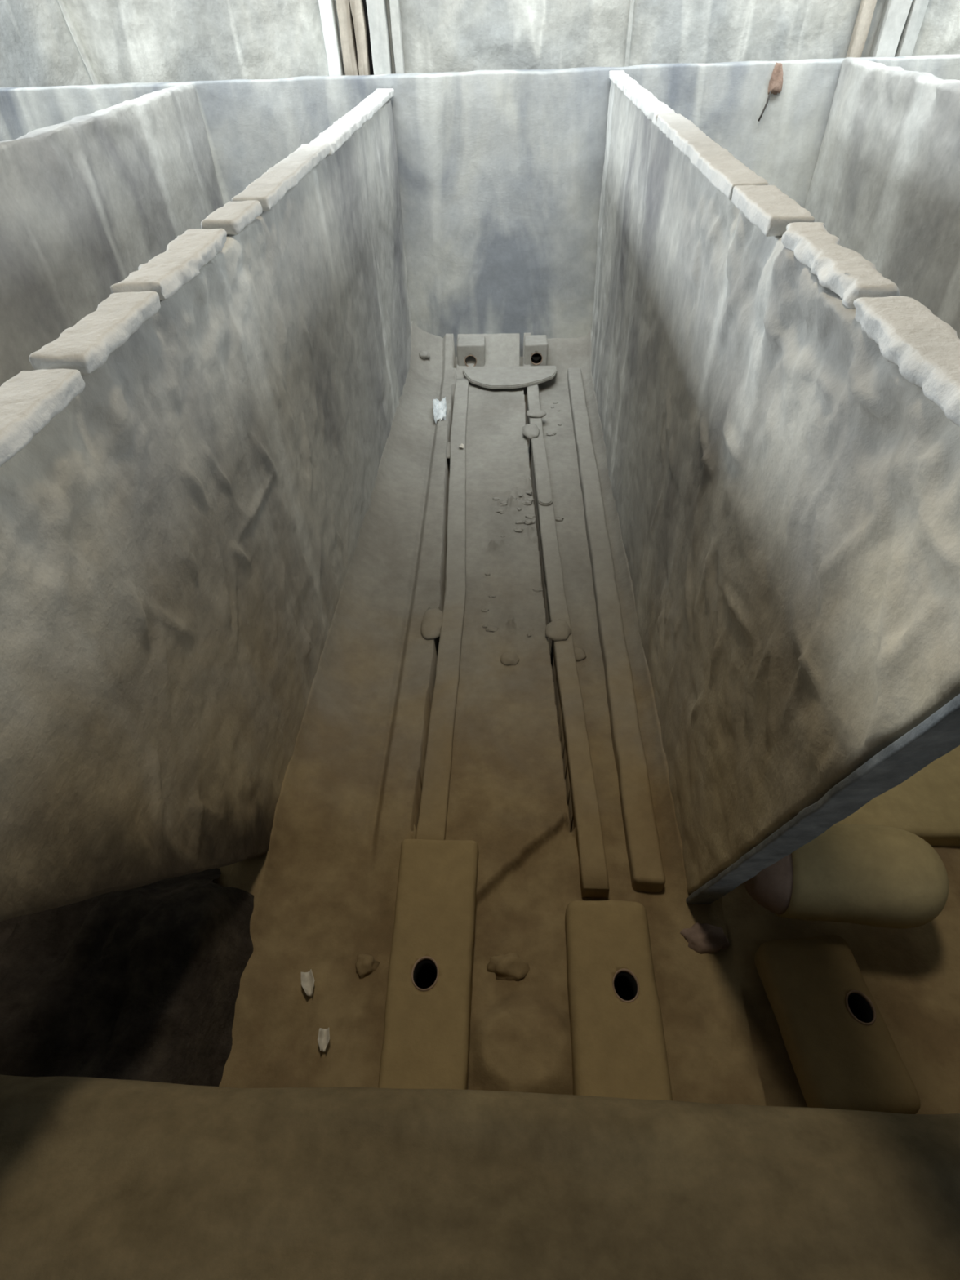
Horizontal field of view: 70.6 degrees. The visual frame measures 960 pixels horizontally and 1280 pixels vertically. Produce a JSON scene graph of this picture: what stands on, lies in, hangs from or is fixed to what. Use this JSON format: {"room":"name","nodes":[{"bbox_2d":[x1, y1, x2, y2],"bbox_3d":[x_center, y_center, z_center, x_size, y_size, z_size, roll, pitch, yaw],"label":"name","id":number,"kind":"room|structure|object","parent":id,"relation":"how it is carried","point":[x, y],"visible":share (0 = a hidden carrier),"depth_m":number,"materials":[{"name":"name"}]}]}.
{"room":"water treatment plant","nodes":[
{"label":"water treatment plant","id":0,"kind":"room"},
{"bbox_2d":[0,84,223,386],"bbox_3d":[-1.736,-0.976,2.746,0.138,1.661,4.567,0,43,3],"label":"wall","id":1,"kind":"structure","parent":0,"point":[87,201],"depth_m":2.90,"materials":[{"name":"paint"}]},
{"bbox_2d":[0,98,411,921],"bbox_3d":[-0.618,-0.846,2.627,0.132,1.569,4.792,0,43,3],"label":"wall","id":2,"kind":"structure","parent":0,"point":[178,542],"depth_m":1.55,"materials":[{"name":"paint"}]},
{"bbox_2d":[0,368,84,466],"bbox_3d":[-0.703,-0.156,0.826,0.123,0.050,0.768,0,43,3],"label":"block","id":3,"kind":"object","parent":2,"relation":"on","point":[29,400],"visible":1,"depth_m":1.01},
{"bbox_2d":[29,291,160,374],"bbox_3d":[-0.679,-0.558,1.222,0.105,0.041,0.331,0,43,3],"label":"block","id":4,"kind":"object","parent":2,"relation":"on","point":[85,346],"visible":0.98,"depth_m":1.18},
{"bbox_2d":[110,228,226,300],"bbox_3d":[-0.669,-0.835,1.498,0.119,0.044,0.427,0,43,3],"label":"block","id":5,"kind":"object","parent":2,"relation":"on","point":[183,259],"visible":0.91,"depth_m":1.45,"materials":[{"name":"white stone"}]},
{"bbox_2d":[200,200,262,235],"bbox_3d":[-0.655,-1.119,1.797,0.103,0.039,0.233,0,43,3],"label":"block","id":6,"kind":"object","parent":2,"relation":"on","point":[233,217],"visible":0.94,"depth_m":1.75,"materials":[{"name":"white stone"}]},
{"bbox_2d":[231,142,329,211],"bbox_3d":[-0.627,-1.521,2.209,0.112,0.052,0.868,0,43,3],"label":"block","id":7,"kind":"object","parent":2,"relation":"on","point":[273,184],"visible":0.95,"depth_m":2.12,"materials":[{"name":"white stone"}]},
{"bbox_2d":[309,88,394,155],"bbox_3d":[-0.567,-2.448,3.168,0.109,0.068,1.783,0,43,3],"label":"block","id":8,"kind":"object","parent":2,"relation":"on","point":[342,130],"visible":0.93,"depth_m":2.97,"materials":[{"name":"white stone"}]},
{"bbox_2d":[0,1075,959,1279],"bbox_3d":[0.034,1.315,0.856,8.400,0.810,1.268,0,43,3],"label":"ledge","id":9,"kind":"structure","parent":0,"point":[101,1179],"depth_m":1.11,"materials":[{"name":"brown concrete"}]},
{"bbox_2d":[0,53,959,356],"bbox_3d":[0.243,-2.567,4.349,8.400,1.678,0.162,0,43,3],"label":"wall","id":10,"kind":"structure","parent":0,"point":[500,172],"depth_m":3.95,"materials":[{"name":"paint"}]},
{"bbox_2d":[757,62,782,121],"bbox_3d":[1.607,-3.015,3.734,0.100,0.251,0.049,0,43,3],"label":"leaf","id":11,"kind":"object","parent":10,"relation":"attached to","point":[775,83],"visible":1,"depth_m":3.69,"materials":[{"name":"plant"}]},
{"bbox_2d":[0,0,959,87],"bbox_3d":[0.227,-3.388,3.919,8.400,3.450,0.177,0,43,3],"label":"wall","id":12,"kind":"structure","parent":0,"point":[124,41],"depth_m":3.83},
{"bbox_2d":[57,0,101,84],"bbox_3d":[-2.396,-3.779,3.610,0.351,2.107,0.064,0,43,3],"label":"rib","id":13,"kind":"object","parent":12,"relation":"attached to","point":[71,24],"visible":0.41,"depth_m":3.90,"materials":[{"name":"grey wood"}]},
{"bbox_2d":[318,0,344,75],"bbox_3d":[-0.831,-3.295,3.902,0.101,3.303,0.106,0,43,3],"label":"timber post","id":14,"kind":"object","parent":12,"relation":"attached to","point":[327,9],"visible":0.09,"depth_m":3.78,"materials":[{"name":"white wood"}]},
{"bbox_2d":[335,0,370,75],"bbox_3d":[-0.706,-3.296,3.895,0.173,3.308,0.073,0,43,3],"label":"board","id":15,"kind":"object","parent":12,"relation":"attached to","point":[346,9],"visible":0.18,"depth_m":3.79,"materials":[{"name":"brown wood"}]},
{"bbox_2d":[351,0,373,75],"bbox_3d":[-0.674,-3.324,3.927,0.200,3.300,0.018,0,43,3],"label":"trim","id":16,"kind":"structure","parent":12,"relation":"attached to","point":[371,71],"depth_m":3.84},
{"bbox_2d":[365,0,392,75],"bbox_3d":[-0.557,-3.279,3.889,0.121,3.322,0.107,0,43,3],"label":"timber post","id":17,"kind":"object","parent":12,"relation":"attached to","point":[376,9],"visible":0.17,"depth_m":3.76,"materials":[{"name":"white wood"}]},
{"bbox_2d":[389,0,404,73],"bbox_3d":[-0.458,-3.288,3.895,0.067,3.322,0.076,0,43,3],"label":"batten","id":18,"kind":"object","parent":12,"relation":"attached to","point":[396,26],"visible":0.12,"depth_m":3.78,"materials":[{"name":"white wood"}]},
{"bbox_2d":[623,0,635,66],"bbox_3d":[0.823,-3.646,3.547,0.029,2.403,0.049,0,43,3],"label":"batten","id":19,"kind":"object","parent":12,"relation":"attached to","point":[628,35],"visible":0.2,"depth_m":3.78,"materials":[{"name":"grey wood"}]},
{"bbox_2d":[845,0,877,57],"bbox_3d":[2.086,-3.274,3.766,0.132,3.318,0.066,0,43,3],"label":"batten","id":20,"kind":"object","parent":12,"relation":"attached to","point":[863,22],"visible":0.09,"depth_m":3.69,"materials":[{"name":"brown wood"}]},
{"bbox_2d":[869,0,912,57],"bbox_3d":[2.234,-3.262,3.748,0.173,3.322,0.097,0,43,3],"label":"timber post","id":21,"kind":"object","parent":12,"relation":"attached to","point":[895,13],"visible":0.09,"depth_m":3.66,"materials":[{"name":"white wood"}]},
{"bbox_2d":[894,0,928,57],"bbox_3d":[2.343,-3.264,3.747,0.136,3.323,0.087,0,43,3],"label":"batten","id":22,"kind":"object","parent":12,"relation":"attached to","point":[908,39],"visible":0.09,"depth_m":3.66,"materials":[{"name":"white wood"}]},
{"bbox_2d":[212,320,959,1114],"bbox_3d":[0.160,-0.065,2.715,8.440,0.490,5.848,0,43,3],"label":"floor","id":23,"kind":"structure","parent":0,"point":[323,890],"depth_m":2.11,"materials":[{"name":"brown soil"}]},
{"bbox_2d":[0,868,253,1086],"bbox_3d":[-1.121,0.821,1.783,1.090,0.314,0.620,0,43,3],"label":"wall opening","id":24,"kind":"object","parent":23,"relation":"on","point":[142,983],"visible":0.66,"depth_m":1.64,"materials":[{"name":"black"}]},
{"bbox_2d":[301,968,315,995],"bbox_3d":[-0.450,0.901,1.781,0.035,0.034,0.063,-14,44,-12],"label":"scrap","id":25,"kind":"object","parent":23,"relation":"on","point":[308,980],"visible":1,"depth_m":1.78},
{"bbox_2d":[317,1027,329,1052],"bbox_3d":[-0.386,0.992,1.684,0.030,0.035,0.053,-4,43,-2],"label":"scrap","id":26,"kind":"object","parent":23,"relation":"on","point":[323,1037],"visible":1,"depth_m":1.69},
{"bbox_2d":[355,953,379,978],"bbox_3d":[-0.309,0.884,1.842,0.069,0.042,0.067,0,43,3],"label":"clod","id":27,"kind":"object","parent":23,"relation":"on","point":[366,964],"visible":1,"depth_m":1.83,"materials":[{"name":"soil"}]},
{"bbox_2d":[419,351,430,359],"bbox_3d":[-0.381,-1.956,4.645,0.069,0.044,0.068,-20,46,-18],"label":"stone","id":28,"kind":"object","parent":23,"relation":"on","point":[423,354],"visible":1,"depth_m":4.63,"materials":[{"name":"stone"}]},
{"bbox_2d":[377,839,478,1089],"bbox_3d":[-0.134,0.857,1.796,0.232,0.106,0.686,0,43,3],"label":"block","id":29,"kind":"object","parent":23,"relation":"on","point":[425,1045],"visible":0.88,"depth_m":1.75,"materials":[{"name":"wood"}]},
{"bbox_2d":[411,955,439,991],"bbox_3d":[-0.139,0.880,1.757,0.070,0.086,0.085,0,43,3],"label":"socket","id":30,"kind":"object","parent":29,"relation":"attached to","point":[424,969],"depth_m":1.76,"materials":[{"name":"black"}]},
{"bbox_2d":[421,607,443,639],"bbox_3d":[-0.192,-0.073,2.777,0.098,0.033,0.192,0,43,3],"label":"clod","id":31,"kind":"object","parent":23,"relation":"on","point":[431,624],"visible":0.94,"depth_m":2.75,"materials":[{"name":"soil"}]},
{"bbox_2d":[432,396,446,423],"bbox_3d":[-0.249,-1.424,4.199,0.085,0.093,0.222,-3,43,0],"label":"plastic film","id":32,"kind":"object","parent":23,"relation":"on","point":[439,407],"visible":1,"depth_m":4.19,"materials":[{"name":"white plastic"}]},
{"bbox_2d":[415,378,469,839],"bbox_3d":[-0.118,-0.543,3.307,0.128,0.072,3.465,-1,43,2],"label":"rail","id":33,"kind":"object","parent":23,"relation":"on","point":[433,808],"visible":0.94,"depth_m":2.63,"materials":[{"name":"concrete"}]},
{"bbox_2d":[446,441,450,458],"bbox_3d":[-0.178,-1.110,3.946,0.109,0.033,0.201,0,43,3],"label":"clod","id":34,"kind":"object","parent":23,"relation":"on","point":[448,442],"visible":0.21,"depth_m":3.91,"materials":[{"name":"soil"}]},
{"bbox_2d":[457,336,484,366],"bbox_3d":[-0.057,-1.956,4.691,0.190,0.230,0.180,0,43,3],"label":"block","id":35,"kind":"object","parent":23,"relation":"on","point":[474,346],"visible":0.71,"depth_m":4.59,"materials":[{"name":"concrete"}]},
{"bbox_2d":[464,355,476,366],"bbox_3d":[-0.062,-1.929,4.654,0.082,0.082,0.086,0,43,3],"label":"socket","id":36,"kind":"object","parent":35,"relation":"attached to","point":[465,356],"depth_m":4.62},
{"bbox_2d":[484,625,497,631],"bbox_3d":[0.047,-0.046,2.755,0.060,0.013,0.034,0,43,3],"label":"crumb","id":37,"kind":"object","parent":23,"relation":"on","point":[489,628],"visible":1,"depth_m":2.75,"materials":[{"name":"concrete"}]},
{"bbox_2d":[493,497,499,501],"bbox_3d":[0.085,-0.721,3.460,0.049,0.011,0.028,19,47,21],"label":"crumb","id":38,"kind":"object","parent":23,"relation":"on","point":[495,499],"visible":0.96,"depth_m":3.46,"materials":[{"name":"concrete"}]},
{"bbox_2d":[497,501,506,506],"bbox_3d":[0.119,-0.688,3.415,0.058,0.014,0.038,0,43,3],"label":"crumb","id":39,"kind":"object","parent":23,"relation":"on","point":[504,503],"visible":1,"depth_m":3.41,"materials":[{"name":"concrete"}]},
{"bbox_2d":[486,952,529,980],"bbox_3d":[0.076,0.874,1.826,0.116,0.051,0.079,0,43,3],"label":"clod","id":40,"kind":"object","parent":23,"relation":"on","point":[508,966],"visible":1,"depth_m":1.81,"materials":[{"name":"soil"}]},
{"bbox_2d":[462,365,556,388],"bbox_3d":[0.196,-1.749,4.513,0.633,0.020,0.328,0,43,3],"label":"floor plate","id":41,"kind":"object","parent":23,"relation":"on","point":[489,377],"visible":1,"depth_m":4.51,"materials":[{"name":"concrete"}]},
{"bbox_2d":[500,653,519,665],"bbox_3d":[0.116,0.071,2.620,0.074,0.032,0.061,0,43,3],"label":"clod","id":42,"kind":"object","parent":23,"relation":"on","point":[507,659],"visible":1,"depth_m":2.61,"materials":[{"name":"soil"}]},
{"bbox_2d":[514,526,524,532],"bbox_3d":[0.187,-0.530,3.257,0.048,0.014,0.038,18,47,20],"label":"crumb","id":43,"kind":"object","parent":23,"relation":"on","point":[518,529],"visible":1,"depth_m":3.25,"materials":[{"name":"soil"}]},
{"bbox_2d":[515,520,524,524],"bbox_3d":[0.195,-0.575,3.306,0.049,0.011,0.026,0,43,3],"label":"crumb","id":44,"kind":"object","parent":23,"relation":"on","point":[521,522],"visible":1,"depth_m":3.30,"materials":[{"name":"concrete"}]},
{"bbox_2d":[521,500,532,505],"bbox_3d":[0.231,-0.694,3.423,0.070,0.016,0.035,0,43,3],"label":"crumb","id":45,"kind":"object","parent":23,"relation":"on","point":[526,502],"visible":1,"depth_m":3.42,"materials":[{"name":"soil"}]},
{"bbox_2d":[524,519,535,524],"bbox_3d":[0.242,-0.576,3.301,0.058,0.015,0.040,0,43,3],"label":"crumb","id":46,"kind":"object","parent":23,"relation":"on","point":[529,521],"visible":1,"depth_m":3.30,"materials":[{"name":"soil"}]},
{"bbox_2d":[524,514,536,518],"bbox_3d":[0.252,-0.609,3.339,0.052,0.011,0.036,-18,45,-16],"label":"crumb","id":47,"kind":"object","parent":23,"relation":"on","point":[527,516],"visible":1,"depth_m":3.33,"materials":[{"name":"soil"}]},
{"bbox_2d":[524,334,547,365],"bbox_3d":[0.382,-1.952,4.668,0.158,0.229,0.179,0,43,3],"label":"block","id":48,"kind":"object","parent":23,"relation":"on","point":[535,345],"visible":0.73,"depth_m":4.58,"materials":[{"name":"concrete"}]},
{"bbox_2d":[530,352,542,364],"bbox_3d":[0.384,-1.933,4.624,0.082,0.082,0.086,0,43,3],"label":"socket","id":49,"kind":"object","parent":48,"relation":"attached to","point":[540,362],"depth_m":4.62,"materials":[{"name":"black"}]},
{"bbox_2d":[532,588,542,591],"bbox_3d":[0.248,-0.214,2.922,0.047,0.009,0.022,0,43,3],"label":"crumb","id":50,"kind":"object","parent":23,"relation":"on","point":[536,589],"visible":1,"depth_m":2.92,"materials":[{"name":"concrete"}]},
{"bbox_2d":[546,432,555,435],"bbox_3d":[0.425,-1.232,4.057,0.062,0.015,0.042,0,43,3],"label":"crumb","id":51,"kind":"object","parent":23,"relation":"on","point":[548,433],"visible":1,"depth_m":4.05,"materials":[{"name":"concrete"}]},
{"bbox_2d":[555,515,564,521],"bbox_3d":[0.385,-0.606,3.388,0.069,0.013,0.036,0,43,3],"label":"crumb","id":52,"kind":"object","parent":23,"relation":"on","point":[557,518],"visible":0.74,"depth_m":3.38,"materials":[{"name":"soil"}]},
{"bbox_2d":[526,384,609,897],"bbox_3d":[0.334,-0.470,3.204,0.089,0.081,3.476,-1,43,1],"label":"rail","id":53,"kind":"object","parent":23,"relation":"on","point":[593,875],"visible":0.91,"depth_m":2.43,"materials":[{"name":"wood"}]},
{"bbox_2d":[522,423,539,439],"bbox_3d":[0.296,-1.224,3.951,0.102,0.032,0.181,0,43,3],"label":"clod","id":54,"kind":"object","parent":53,"relation":"on","point":[531,431],"visible":1,"depth_m":3.92,"materials":[{"name":"soil"}]},
{"bbox_2d":[525,408,546,417],"bbox_3d":[0.341,-1.379,4.112,0.124,0.033,0.104,0,43,3],"label":"clod","id":55,"kind":"object","parent":53,"relation":"on","point":[534,412],"visible":1,"depth_m":4.09,"materials":[{"name":"soil"}]},
{"bbox_2d":[545,618,571,640],"bbox_3d":[0.311,-0.044,2.696,0.104,0.032,0.119,0,43,3],"label":"clod","id":56,"kind":"object","parent":53,"relation":"on","point":[559,629],"visible":1,"depth_m":2.67,"materials":[{"name":"soil"}]},
{"bbox_2d":[573,647,586,661],"bbox_3d":[0.383,0.052,2.682,0.073,0.035,0.070,0,43,3],"label":"clod","id":57,"kind":"object","parent":23,"relation":"on","point":[580,653],"visible":0.57,"depth_m":2.67,"materials":[{"name":"soil"}]},
{"bbox_2d":[567,368,665,892],"bbox_3d":[0.571,-0.610,3.377,0.102,0.096,3.891,0,43,3],"label":"rail","id":58,"kind":"object","parent":23,"relation":"on","point":[641,833],"visible":0.87,"depth_m":2.52,"materials":[{"name":"wood"}]},
{"bbox_2d":[564,900,672,1100],"bbox_3d":[0.337,0.917,1.711,0.224,0.105,0.518,0,43,3],"label":"block","id":59,"kind":"object","parent":23,"relation":"on","point":[619,1047],"visible":0.84,"depth_m":1.66,"materials":[{"name":"wood"}]},
{"bbox_2d":[612,968,639,1002],"bbox_3d":[0.365,0.893,1.722,0.066,0.086,0.080,0,43,3],"label":"socket","id":60,"kind":"object","parent":59,"relation":"attached to","point":[625,981],"depth_m":1.73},
{"bbox_2d":[680,922,729,954],"bbox_3d":[0.619,0.817,1.862,0.137,0.056,0.083,0,43,3],"label":"clod","id":61,"kind":"object","parent":23,"relation":"on","point":[704,938],"visible":1,"depth_m":1.85,"materials":[{"name":"brown soil"}]},
{"bbox_2d":[754,934,920,1114],"bbox_3d":[0.859,0.941,1.663,0.242,0.106,0.403,-4,43,-2],"label":"block","id":62,"kind":"object","parent":23,"relation":"on","point":[842,1053],"visible":0.91,"depth_m":1.61,"materials":[{"name":"wood"}]},
{"bbox_2d":[845,990,876,1025],"bbox_3d":[0.923,0.919,1.670,0.064,0.086,0.078,0,43,3],"label":"hole","id":63,"kind":"object","parent":62,"relation":"attached to","point":[860,1006],"depth_m":1.66,"materials":[{"name":"black"}]},
{"bbox_2d":[743,823,948,928],"bbox_3d":[0.950,0.601,1.775,0.475,0.227,0.254,3,44,6],"label":"cylindrical tank","id":64,"kind":"object","parent":23,"relation":"on","point":[879,876],"visible":0.78,"depth_m":1.68,"materials":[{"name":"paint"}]},
{"bbox_2d":[835,745,959,846],"bbox_3d":[1.292,0.270,2.397,1.036,0.106,0.997,0,43,3],"label":"floor slab","id":65,"kind":"structure","parent":23,"relation":"on","point":[926,805],"depth_m":2.07,"materials":[{"name":"paint"}]},
{"bbox_2d":[591,80,959,893],"bbox_3d":[0.674,-1.004,2.689,0.121,1.638,4.378,0,43,3],"label":"wall","id":66,"kind":"structure","parent":0,"point":[787,500],"depth_m":1.42,"materials":[{"name":"paint"}]},
{"bbox_2d":[608,70,677,125],"bbox_3d":[0.707,-2.476,3.069,0.094,0.052,1.777,0,43,3],"label":"block","id":67,"kind":"object","parent":66,"relation":"on","point":[644,100],"visible":0.94,"depth_m":2.87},
{"bbox_2d":[656,113,768,200],"bbox_3d":[0.645,-1.443,1.991,0.103,0.048,1.180,0,43,3],"label":"block","id":68,"kind":"object","parent":66,"relation":"on","point":[722,170],"visible":0.96,"depth_m":1.82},
{"bbox_2d":[731,185,814,236],"bbox_3d":[0.613,-0.912,1.435,0.097,0.038,0.306,0,43,3],"label":"block","id":69,"kind":"object","parent":66,"relation":"on","point":[766,207],"visible":0.93,"depth_m":1.39,"materials":[{"name":"white stone"}]},
{"bbox_2d":[685,693,959,903],"bbox_3d":[0.594,0.367,1.279,0.072,1.483,0.464,0,43,3],"label":"metal beam","id":70,"kind":"structure","parent":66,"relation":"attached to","point":[938,735],"depth_m":1.04,"materials":[{"name":"grey metal"}]},
{"bbox_2d":[781,222,899,309],"bbox_3d":[0.601,-0.643,1.154,0.088,0.041,0.392,0,43,3],"label":"block","id":71,"kind":"object","parent":66,"relation":"on","point":[844,271],"visible":0.96,"depth_m":1.11,"materials":[{"name":"white stone"}]},
{"bbox_2d":[853,296,959,426],"bbox_3d":[0.576,-0.287,0.789,0.101,0.042,0.591,0,43,3],"label":"block","id":72,"kind":"object","parent":66,"relation":"on","point":[925,348],"visible":1,"depth_m":0.87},
{"bbox_2d":[804,57,959,338],"bbox_3d":[1.921,-0.954,2.553,0.140,1.677,4.568,1,43,3],"label":"wall","id":73,"kind":"structure","parent":0,"point":[885,182],"depth_m":3.10,"materials":[{"name":"paint"}]}
]}

